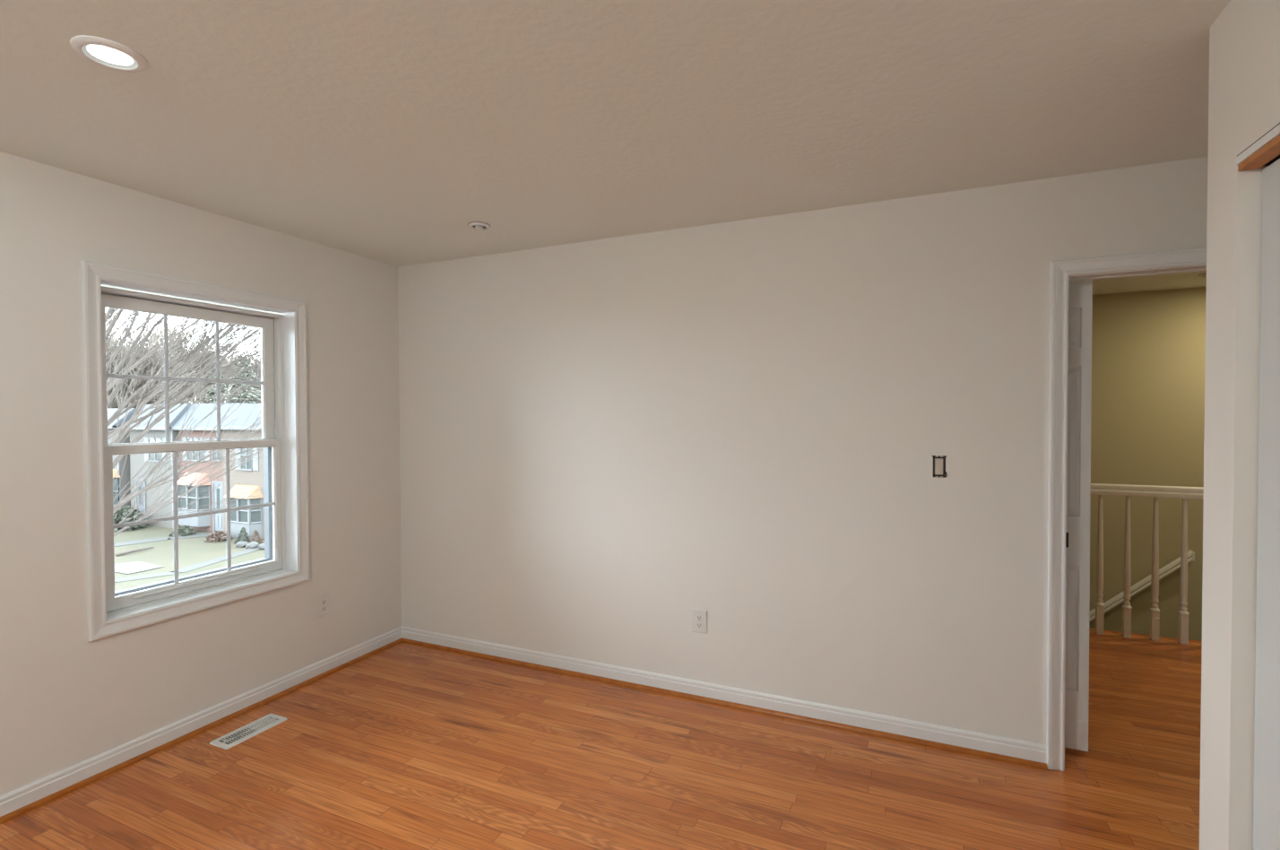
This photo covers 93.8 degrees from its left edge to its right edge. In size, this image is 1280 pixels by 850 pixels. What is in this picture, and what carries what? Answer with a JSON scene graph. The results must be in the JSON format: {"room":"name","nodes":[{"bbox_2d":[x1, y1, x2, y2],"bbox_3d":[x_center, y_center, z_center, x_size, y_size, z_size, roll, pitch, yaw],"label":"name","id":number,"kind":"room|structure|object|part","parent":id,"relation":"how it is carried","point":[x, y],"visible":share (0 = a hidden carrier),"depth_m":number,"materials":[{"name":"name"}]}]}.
{"room":"empty bedroom","nodes":[
{"label":"empty bedroom","id":0,"kind":"room"},
{"bbox_2d":[0,150,401,795],"bbox_3d":[-2.492,0.225,2.094,0.220,2.440,4.317,0,1,24],"label":"wall","id":1,"kind":"structure","parent":0,"point":[67,699],"depth_m":2.58,"materials":[{"name":"white paint"}]},
{"bbox_2d":[80,259,310,640],"bbox_3d":[-2.138,0.099,2.896,0.260,1.530,0.977,0,1,24],"label":"window","id":2,"kind":"structure","parent":1,"relation":"in","point":[284,440],"depth_m":2.86,"materials":[{"name":"white paint"}]},
{"bbox_2d":[106,314,263,441],"bbox_3d":[-2.170,-0.220,2.907,0.008,0.593,0.690,0,1,24],"label":"grille","id":3,"kind":"object","parent":2,"relation":"attached to","point":[217,320],"depth_m":2.97,"materials":[{"name":"white"}]},
{"bbox_3d":[-2.177,-0.225,2.907,0.030,0.690,0.810,0,1,24],"label":"sash","id":4,"kind":"part","parent":2,"relation":"part of","materials":[{"name":"white plastic"}]},
{"bbox_3d":[-2.136,0.438,2.909,0.032,0.708,0.818,0,1,24],"label":"sash","id":5,"kind":"part","parent":2,"relation":"part of","materials":[{"name":"white plastic"}]},
{"bbox_3d":[-2.167,0.109,2.914,0.112,1.404,0.862,0,1,24],"label":"frame","id":6,"kind":"part","parent":2,"relation":"part of","materials":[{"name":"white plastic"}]},
{"bbox_2d":[113,449,274,583],"bbox_3d":[-2.127,0.432,2.913,0.008,0.616,0.720,0,1,24],"label":"grille","id":7,"kind":"object","parent":2,"relation":"attached to","point":[229,572],"depth_m":2.90,"materials":[{"name":"white"}]},
{"bbox_3d":[-2.115,0.758,2.906,0.011,0.008,0.590,0,1,24],"label":"lift rail","id":8,"kind":"part","parent":2,"relation":"part of","materials":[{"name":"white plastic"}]},
{"bbox_3d":[-2.133,0.432,2.916,0.003,0.616,0.720,0,1,24],"label":"glass pane","id":9,"kind":"part","parent":2,"relation":"part of","materials":[{"name":"clear glass"}]},
{"bbox_2d":[0,626,401,816],"bbox_3d":[-2.385,1.401,2.057,0.013,0.088,4.097,0,1,24],"label":"baseboard","id":10,"kind":"structure","parent":1,"relation":"attached to","point":[21,797],"depth_m":2.69,"materials":[{"name":"white paint"}]},
{"bbox_2d":[0,638,401,823],"bbox_3d":[-2.374,1.436,2.046,0.017,0.018,4.084,0,1,24],"label":"trim","id":11,"kind":"structure","parent":1,"relation":"attached to","point":[15,813],"depth_m":2.68,"materials":[{"name":"wood"}]},
{"bbox_2d":[317,592,329,617],"bbox_3d":[-1.796,1.024,3.399,0.008,0.118,0.080,0,1,24],"label":"wall outlet","id":12,"kind":"object","parent":1,"relation":"attached to","point":[323,601],"visible":1,"depth_m":3.40,"materials":[{"name":"white plastic"}]},
{"bbox_2d":[0,629,1202,849],"bbox_3d":[0.781,1.566,1.707,6.533,0.250,6.200,0,1,24],"label":"floor","id":13,"kind":"structure","parent":0,"point":[403,746],"depth_m":2.42,"materials":[{"name":"brown wood"}]},
{"bbox_2d":[209,713,287,749],"bbox_3d":[-1.825,1.426,2.801,0.128,0.010,0.292,0,1,24],"label":"floor vent","id":14,"kind":"object","parent":13,"relation":"in","point":[229,739],"visible":1,"depth_m":2.79,"materials":[{"name":"white metal"}]},
{"bbox_2d":[1089,628,1202,641],"bbox_3d":[2.965,1.406,4.144,4.500,0.029,0.025,0,1,24],"label":"trim","id":15,"kind":"structure","parent":13,"relation":"attached to","point":[1089,628],"depth_m":3.97,"materials":[{"name":"wood"}]},
{"bbox_2d":[1090,483,1203,644],"bbox_3d":[3.435,0.895,3.843,2.000,1.003,0.060,0,1,24],"label":"stair railing","id":16,"kind":"object","parent":13,"relation":"on","point":[1128,490],"visible":0.51,"depth_m":3.88,"materials":[{"name":"white paint"}]},
{"bbox_3d":[3.434,0.430,3.835,2.000,0.073,0.060,0,1,24],"label":"handrail","id":17,"kind":"part","parent":16,"relation":"part of","materials":[{"name":"white paint"}]},
{"bbox_2d":[0,0,1230,294],"bbox_3d":[1.000,-1.083,2.179,6.533,0.150,7.330,0,1,24],"label":"ceiling","id":18,"kind":"structure","parent":0,"point":[378,130],"depth_m":1.87,"materials":[{"name":"white paint"}]},
{"bbox_2d":[69,34,147,72],"bbox_3d":[-1.413,-0.985,1.597,0.156,0.011,0.156,0,1,24],"label":"recessed light","id":19,"kind":"object","parent":18,"relation":"in","point":[104,52],"visible":1,"depth_m":1.59,"materials":[{"name":"white paint"}]},
{"bbox_2d":[467,221,490,230],"bbox_3d":[-0.818,-1.005,3.045,0.109,0.023,0.109,0,1,24],"label":"sprinkler head","id":20,"kind":"object","parent":18,"relation":"attached to","point":[476,225],"visible":1,"depth_m":3.03},
{"bbox_2d":[1198,273,1206,277],"bbox_3d":[3.964,-1.040,4.170,0.109,0.023,0.109,0,1,24],"label":"sprinkler head","id":21,"kind":"object","parent":18,"relation":"attached to","point":[1202,274],"visible":0.38,"depth_m":4.17},
{"bbox_2d":[397,156,1208,744],"bbox_3d":[0.574,0.199,3.037,4.633,2.440,0.120,0,1,24],"label":"wall","id":22,"kind":"structure","parent":0,"point":[605,442],"depth_m":2.93,"materials":[{"name":"white paint"}]},
{"bbox_2d":[691,608,707,633],"bbox_3d":[0.307,1.017,3.100,0.080,0.118,0.008,0,1,24],"label":"wall outlet","id":23,"kind":"object","parent":22,"relation":"attached to","point":[699,617],"visible":1,"depth_m":3.10,"materials":[{"name":"white plastic"}]},
{"bbox_2d":[696,622,701,628],"bbox_3d":[0.306,1.036,3.098,0.027,0.030,0.003,0,1,24],"label":"receptacle","id":24,"kind":"object","parent":23,"relation":"attached to","point":[698,624],"depth_m":3.10,"materials":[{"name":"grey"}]},
{"bbox_2d":[696,614,701,620],"bbox_3d":[0.306,0.997,3.097,0.027,0.030,0.003,0,1,24],"label":"receptacle","id":25,"kind":"object","parent":23,"relation":"attached to","point":[698,617],"depth_m":3.10,"materials":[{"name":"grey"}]},
{"bbox_2d":[401,626,1046,762],"bbox_3d":[0.063,1.374,3.211,3.565,0.088,0.013,0,1,24],"label":"baseboard","id":26,"kind":"structure","parent":22,"relation":"attached to","point":[1033,751],"depth_m":2.97,"materials":[{"name":"white paint"}]},
{"bbox_2d":[401,637,1047,769],"bbox_3d":[0.063,1.409,3.195,3.552,0.018,0.017,0,1,24],"label":"trim","id":27,"kind":"structure","parent":22,"relation":"attached to","point":[1007,758],"depth_m":2.96,"materials":[{"name":"wood"}]},
{"bbox_2d":[932,455,947,477],"bbox_3d":[1.333,0.183,2.666,0.060,0.099,0.066,0,1,24],"label":"switch box","id":28,"kind":"object","parent":22,"relation":"attached to","point":[938,461],"visible":0.93,"depth_m":2.64,"materials":[{"name":"grey metal"}]},
{"bbox_2d":[934,458,942,474],"bbox_3d":[1.327,0.183,2.655,0.033,0.072,0.031,0,1,24],"label":"switch","id":29,"kind":"object","parent":28,"relation":"attached to","point":[938,462],"depth_m":2.64,"materials":[{"name":"beige plastic"}]},
{"bbox_2d":[1064,279,1092,751],"bbox_3d":[1.570,0.392,2.732,0.792,2.026,0.043,0,1,24],"label":"door","id":30,"kind":"structure","parent":22,"relation":"in","point":[1080,324],"depth_m":2.58,"materials":[{"name":"white paint"}]},
{"bbox_2d":[1046,247,1206,770],"bbox_3d":[2.122,0.378,2.359,0.884,2.096,0.160,0,1,24],"label":"trim","id":31,"kind":"structure","parent":22,"relation":"attached to","point":[1190,260],"depth_m":2.45,"materials":[{"name":"white paint"}]},
{"bbox_3d":[1.754,0.470,2.463,0.008,0.060,0.038,0,1,24],"label":"strike plate","id":32,"kind":"part","parent":31,"relation":"part of","materials":[{"name":"brown metal"}]},
{"bbox_2d":[1089,286,1206,640],"bbox_3d":[3.395,1.555,5.124,4.500,5.240,0.100,0,1,24],"label":"wall","id":33,"kind":"structure","parent":0,"point":[1147,420],"depth_m":4.76,"materials":[{"name":"beige paint"}]},
{"bbox_2d":[1089,549,1194,622],"bbox_3d":[3.475,1.764,4.994,1.752,1.593,0.081,0,1,24],"label":"wall handrail","id":34,"kind":"object","parent":33,"relation":"attached to","point":[1174,565],"visible":0.38,"depth_m":4.73,"materials":[{"name":"white paint"}]},
{"bbox_2d":[1199,0,1279,849],"bbox_3d":[1.424,0.242,0.359,0.920,2.440,4.097,0,1,24],"label":"wall","id":35,"kind":"structure","parent":0,"point":[1244,91],"depth_m":1.39,"materials":[{"name":"white paint"}]},
{"bbox_2d":[1236,122,1279,171],"bbox_3d":[1.019,-0.583,0.452,0.104,0.036,1.968,0,1,24],"label":"trim","id":36,"kind":"structure","parent":35,"relation":"attached to","point":[1265,151],"depth_m":1.30,"materials":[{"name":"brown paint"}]},
{"bbox_2d":[1253,158,1279,849],"bbox_3d":[1.227,0.436,0.919,0.034,2.010,0.975,0,1,24],"label":"door","id":37,"kind":"structure","parent":35,"relation":"in","point":[1267,732],"depth_m":1.32,"materials":[{"name":"white wood"}]},
{"label":"outside","id":38,"kind":"structure","parent":0,"visible":0},
{"bbox_2d":[113,532,212,546],"bbox_3d":[-23.746,5.608,28.907,5.174,0.040,1.348,-1,1,-43],"label":"footpath","id":39,"kind":"structure","parent":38,"point":[123,543],"depth_m":29.22,"materials":[{"name":"grey concrete"}]},
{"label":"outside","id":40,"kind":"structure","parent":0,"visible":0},
{"bbox_2d":[113,525,264,590],"bbox_3d":[-49.593,5.216,65.632,136.387,0.300,200.000,0,1,24],"label":"ground","id":41,"kind":"structure","parent":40,"point":[191,550],"depth_m":26.11,"materials":[{"name":"white snow"}]},
{"bbox_2d":[107,326,129,370],"bbox_3d":[-63.756,-3.745,69.758,12.832,17.781,13.779,0,1,24],"label":"tree","id":42,"kind":"object","parent":41,"relation":"on","point":[114,326],"visible":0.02,"depth_m":70.79,"materials":[{"name":"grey plant"}]},
{"bbox_2d":[107,407,135,507],"bbox_3d":[-29.281,2.272,37.896,3.490,6.600,8.904,0,1,24],"label":"townhouse","id":43,"kind":"structure","parent":41,"relation":"on","point":[125,478],"depth_m":33.91,"materials":[{"name":"grey"}]},
{"bbox_3d":[-29.968,3.750,33.791,1.090,1.612,0.420,0,1,24],"label":"pane","id":44,"kind":"part","parent":43,"relation":"part of","materials":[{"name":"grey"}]},
{"bbox_3d":[-29.974,4.245,33.783,1.270,2.600,0.535,0,1,24],"label":"bay frame","id":45,"kind":"part","parent":43,"relation":"part of","materials":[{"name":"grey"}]},
{"bbox_2d":[113,505,147,531],"bbox_3d":[-27.701,4.995,32.002,2.125,1.431,2.230,-1,1,-36],"label":"evergreen shrub","id":46,"kind":"object","parent":41,"relation":"on","point":[118,515],"visible":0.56,"depth_m":31.75,"materials":[{"name":"green plant"}]},
{"bbox_2d":[115,546,154,556],"bbox_3d":[-22.301,5.569,26.475,0.193,0.170,1.525,0,1,18],"label":"fallen branch","id":47,"kind":"object","parent":41,"relation":"on","point":[142,549],"visible":1,"depth_m":26.20,"materials":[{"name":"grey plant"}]},
{"bbox_2d":[105,316,204,408],"bbox_3d":[-41.025,-1.814,46.477,11.461,14.568,11.498,-1,1,-40],"label":"tree","id":48,"kind":"object","parent":41,"relation":"on","point":[138,384],"visible":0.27,"depth_m":46.36,"materials":[{"name":"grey plant"}]},
{"bbox_2d":[122,403,192,528],"bbox_3d":[-25.189,2.179,36.456,4.040,6.810,8.640,0,1,24],"label":"townhouse","id":49,"kind":"structure","parent":41,"relation":"on","point":[137,461],"depth_m":32.70,"materials":[{"name":"grey"}]},
{"bbox_3d":[-27.731,4.262,33.231,0.940,2.570,0.060,0,1,24],"label":"door","id":50,"kind":"part","parent":49,"relation":"part of","materials":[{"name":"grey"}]},
{"bbox_3d":[-27.737,3.872,33.215,0.260,1.050,0.020,0,1,24],"label":"pane","id":51,"kind":"part","parent":49,"relation":"part of","materials":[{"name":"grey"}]},
{"bbox_3d":[-27.726,4.272,33.243,0.700,2.350,0.055,0,1,24],"label":"door","id":52,"kind":"part","parent":49,"relation":"part of","materials":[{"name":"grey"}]},
{"bbox_2d":[143,437,148,461],"bbox_3d":[-27.167,1.350,32.933,0.390,1.300,0.052,0,1,24],"label":"shutter","id":53,"kind":"object","parent":49,"relation":"hanging from","point":[145,439],"depth_m":32.92,"materials":[{"name":"grey"}]},
{"bbox_3d":[-26.401,1.353,32.625,1.180,1.280,0.040,0,1,24],"label":"pane","id":54,"kind":"part","parent":49,"relation":"part of","materials":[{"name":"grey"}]},
{"bbox_2d":[161,438,166,462],"bbox_3d":[-25.657,1.356,32.269,0.390,1.300,0.052,0,1,24],"label":"shutter","id":55,"kind":"object","parent":49,"relation":"hanging from","point":[164,439],"depth_m":32.25,"materials":[{"name":"grey"}]},
{"bbox_2d":[168,524,195,536],"bbox_3d":[-23.165,5.349,30.356,1.149,0.588,1.167,0,1,24],"label":"bush","id":56,"kind":"object","parent":41,"relation":"on","point":[183,530],"visible":0.88,"depth_m":30.16,"materials":[{"name":"green plant"}]},
{"bbox_2d":[105,307,263,536],"bbox_3d":[-5.668,-0.921,9.139,7.306,13.728,6.820,0,1,30],"label":"bare tree","id":57,"kind":"object","parent":41,"relation":"on","point":[227,333],"visible":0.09,"depth_m":7.89,"materials":[{"name":"grey plant"}]},
{"bbox_2d":[136,316,239,403],"bbox_3d":[-48.087,-3.397,63.806,12.439,17.188,12.491,-1,1,-43],"label":"tree","id":58,"kind":"object","parent":41,"relation":"on","point":[203,386],"visible":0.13,"depth_m":62.31,"materials":[{"name":"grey plant"}]},
{"bbox_2d":[171,402,244,532],"bbox_3d":[-21.476,2.192,34.950,3.950,6.810,8.906,0,1,24],"label":"townhouse","id":59,"kind":"structure","parent":41,"relation":"on","point":[212,523],"depth_m":31.18,"materials":[{"name":"red brick"}]},
{"bbox_2d":[181,437,186,460],"bbox_3d":[-24.321,1.282,31.953,0.390,1.250,0.052,0,1,24],"label":"shutter","id":60,"kind":"object","parent":59,"relation":"hanging from","point":[184,438],"depth_m":31.93,"materials":[{"name":"grey"}]},
{"bbox_3d":[-23.517,3.780,31.444,2.190,1.333,0.420,0,1,24],"label":"pane","id":61,"kind":"part","parent":59,"relation":"part of","materials":[{"name":"grey"}]},
{"bbox_3d":[-23.523,4.189,31.435,2.370,2.150,0.535,0,1,24],"label":"bay frame","id":62,"kind":"part","parent":59,"relation":"part of","materials":[{"name":"grey"}]},
{"bbox_3d":[-23.418,1.286,31.584,1.480,1.230,0.040,0,1,24],"label":"pane","id":63,"kind":"part","parent":59,"relation":"part of","materials":[{"name":"grey"}]},
{"bbox_2d":[204,437,210,461],"bbox_3d":[-22.536,1.290,31.167,0.390,1.250,0.052,0,1,24],"label":"shutter","id":64,"kind":"object","parent":59,"relation":"hanging from","point":[208,458],"depth_m":31.12,"materials":[{"name":"grey"}]},
{"bbox_3d":[-21.770,1.268,30.858,0.780,1.180,0.040,0,1,24],"label":"pane","id":65,"kind":"part","parent":59,"relation":"part of","materials":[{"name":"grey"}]},
{"bbox_3d":[-21.727,4.233,30.861,0.940,2.670,0.060,0,1,24],"label":"door","id":66,"kind":"part","parent":59,"relation":"part of","materials":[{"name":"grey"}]},
{"bbox_3d":[-21.733,3.843,30.845,0.260,1.150,0.020,0,1,24],"label":"pane","id":67,"kind":"part","parent":59,"relation":"part of","materials":[{"name":"grey"}]},
{"bbox_3d":[-21.722,4.243,30.873,0.700,2.450,0.055,0,1,24],"label":"door","id":68,"kind":"part","parent":59,"relation":"part of","materials":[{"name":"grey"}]},
{"bbox_2d":[196,357,228,403],"bbox_3d":[-58.594,-2.242,82.609,8.651,14.295,8.556,0,1,24],"label":"evergreen tree","id":69,"kind":"object","parent":41,"relation":"on","point":[222,390],"visible":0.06,"depth_m":82.26,"materials":[{"name":"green plant"}]},
{"bbox_2d":[203,530,233,542],"bbox_3d":[-20.424,5.383,28.977,1.174,0.564,1.157,0,1,24],"label":"bare shrub","id":70,"kind":"object","parent":41,"relation":"on","point":[221,535],"visible":0.96,"depth_m":28.77,"materials":[{"name":"brown plant"}]},
{"bbox_2d":[187,338,254,403],"bbox_3d":[-72.310,-5.490,102.488,15.047,20.211,19.938,0,1,24],"label":"tree","id":71,"kind":"object","parent":41,"relation":"on","point":[226,374],"visible":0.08,"depth_m":100.71,"materials":[{"name":"brown plant"}]},
{"bbox_2d":[215,403,264,539],"bbox_3d":[-17.825,2.231,33.180,4.140,6.770,8.905,0,1,24],"label":"townhouse","id":72,"kind":"structure","parent":41,"relation":"on","point":[246,478],"depth_m":29.53,"materials":[{"name":"beige brick"}]},
{"bbox_2d":[234,448,240,469],"bbox_3d":[-20.124,1.488,29.946,0.390,1.520,0.052,0,1,24],"label":"shutter","id":73,"kind":"object","parent":72,"relation":"hanging from","point":[238,468],"depth_m":29.93,"materials":[{"name":"grey"}]},
{"bbox_3d":[-19.624,4.568,29.562,2.320,2.030,0.535,0,1,24],"label":"bay frame","id":74,"kind":"part","parent":72,"relation":"part of","materials":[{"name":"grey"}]},
{"bbox_3d":[-19.618,4.182,29.571,2.140,1.259,0.420,0,1,24],"label":"pane","id":75,"kind":"part","parent":72,"relation":"part of","materials":[{"name":"grey glass"}]},
{"bbox_3d":[-19.496,1.490,29.698,0.880,1.500,0.040,0,1,24],"label":"pane","id":76,"kind":"part","parent":72,"relation":"part of","materials":[{"name":"grey glass"}]},
{"bbox_2d":[252,447,259,470],"bbox_3d":[-18.889,1.493,29.402,0.390,1.520,0.052,0,1,24],"label":"shutter","id":77,"kind":"object","parent":72,"relation":"hanging from","point":[255,463],"depth_m":29.37,"materials":[{"name":"grey"}]},
{"bbox_2d":[219,337,261,403],"bbox_3d":[-44.974,-2.944,74.457,12.591,15.897,12.497,0,1,24],"label":"tree","id":78,"kind":"object","parent":41,"relation":"on","point":[256,368],"visible":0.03,"depth_m":71.08,"materials":[{"name":"brown plant"}]},
{"bbox_2d":[234,541,248,547],"bbox_3d":[-18.327,5.520,27.587,0.520,0.330,0.531,0,1,-13],"label":"rock","id":79,"kind":"object","parent":41,"relation":"on","point":[240,544],"visible":0.84,"depth_m":27.38,"materials":[{"name":"grey stone"}]},
{"bbox_2d":[233,527,251,543],"bbox_3d":[-18.910,5.243,28.509,0.758,0.798,0.749,0,1,24],"label":"conical shrub","id":80,"kind":"object","parent":41,"relation":"on","point":[243,530],"visible":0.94,"depth_m":28.43,"materials":[{"name":"green plant"}]},
{"bbox_2d":[226,356,261,403],"bbox_3d":[-36.076,-0.457,54.582,7.383,11.533,7.167,0,1,24],"label":"evergreen tree","id":81,"kind":"object","parent":41,"relation":"on","point":[246,395],"visible":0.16,"depth_m":54.20,"materials":[{"name":"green plant"}]},
{"bbox_2d":[245,541,259,548],"bbox_3d":[-17.696,5.512,27.341,0.521,0.328,0.519,0,1,12],"label":"rock","id":82,"kind":"object","parent":41,"relation":"on","point":[254,544],"visible":0.88,"depth_m":27.17,"materials":[{"name":"grey stone"}]},
{"bbox_2d":[250,530,264,543],"bbox_3d":[-18.147,5.294,28.223,0.623,0.690,0.680,0,1,24],"label":"conical shrub","id":83,"kind":"object","parent":41,"relation":"on","point":[255,534],"visible":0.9,"depth_m":28.19,"materials":[{"name":"brown plant"}]},
{"bbox_2d":[258,543,264,549],"bbox_3d":[-17.029,5.530,27.150,0.504,0.325,0.498,0,1,24],"label":"rock","id":84,"kind":"object","parent":41,"relation":"on","point":[261,546],"visible":0.43,"depth_m":26.93,"materials":[{"name":"grey stone"}]},
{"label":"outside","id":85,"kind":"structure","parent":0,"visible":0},
{"bbox_2d":[114,547,259,582],"bbox_3d":[-17.811,5.659,24.770,1.543,0.040,6.662,0,1,17],"label":"path","id":86,"kind":"structure","parent":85,"point":[247,550],"depth_m":23.68,"materials":[{"name":"grey concrete"}]},
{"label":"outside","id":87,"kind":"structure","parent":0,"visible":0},
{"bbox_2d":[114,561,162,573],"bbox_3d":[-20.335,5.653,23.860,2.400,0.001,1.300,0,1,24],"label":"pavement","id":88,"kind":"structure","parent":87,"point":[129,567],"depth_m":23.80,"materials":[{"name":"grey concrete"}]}
]}

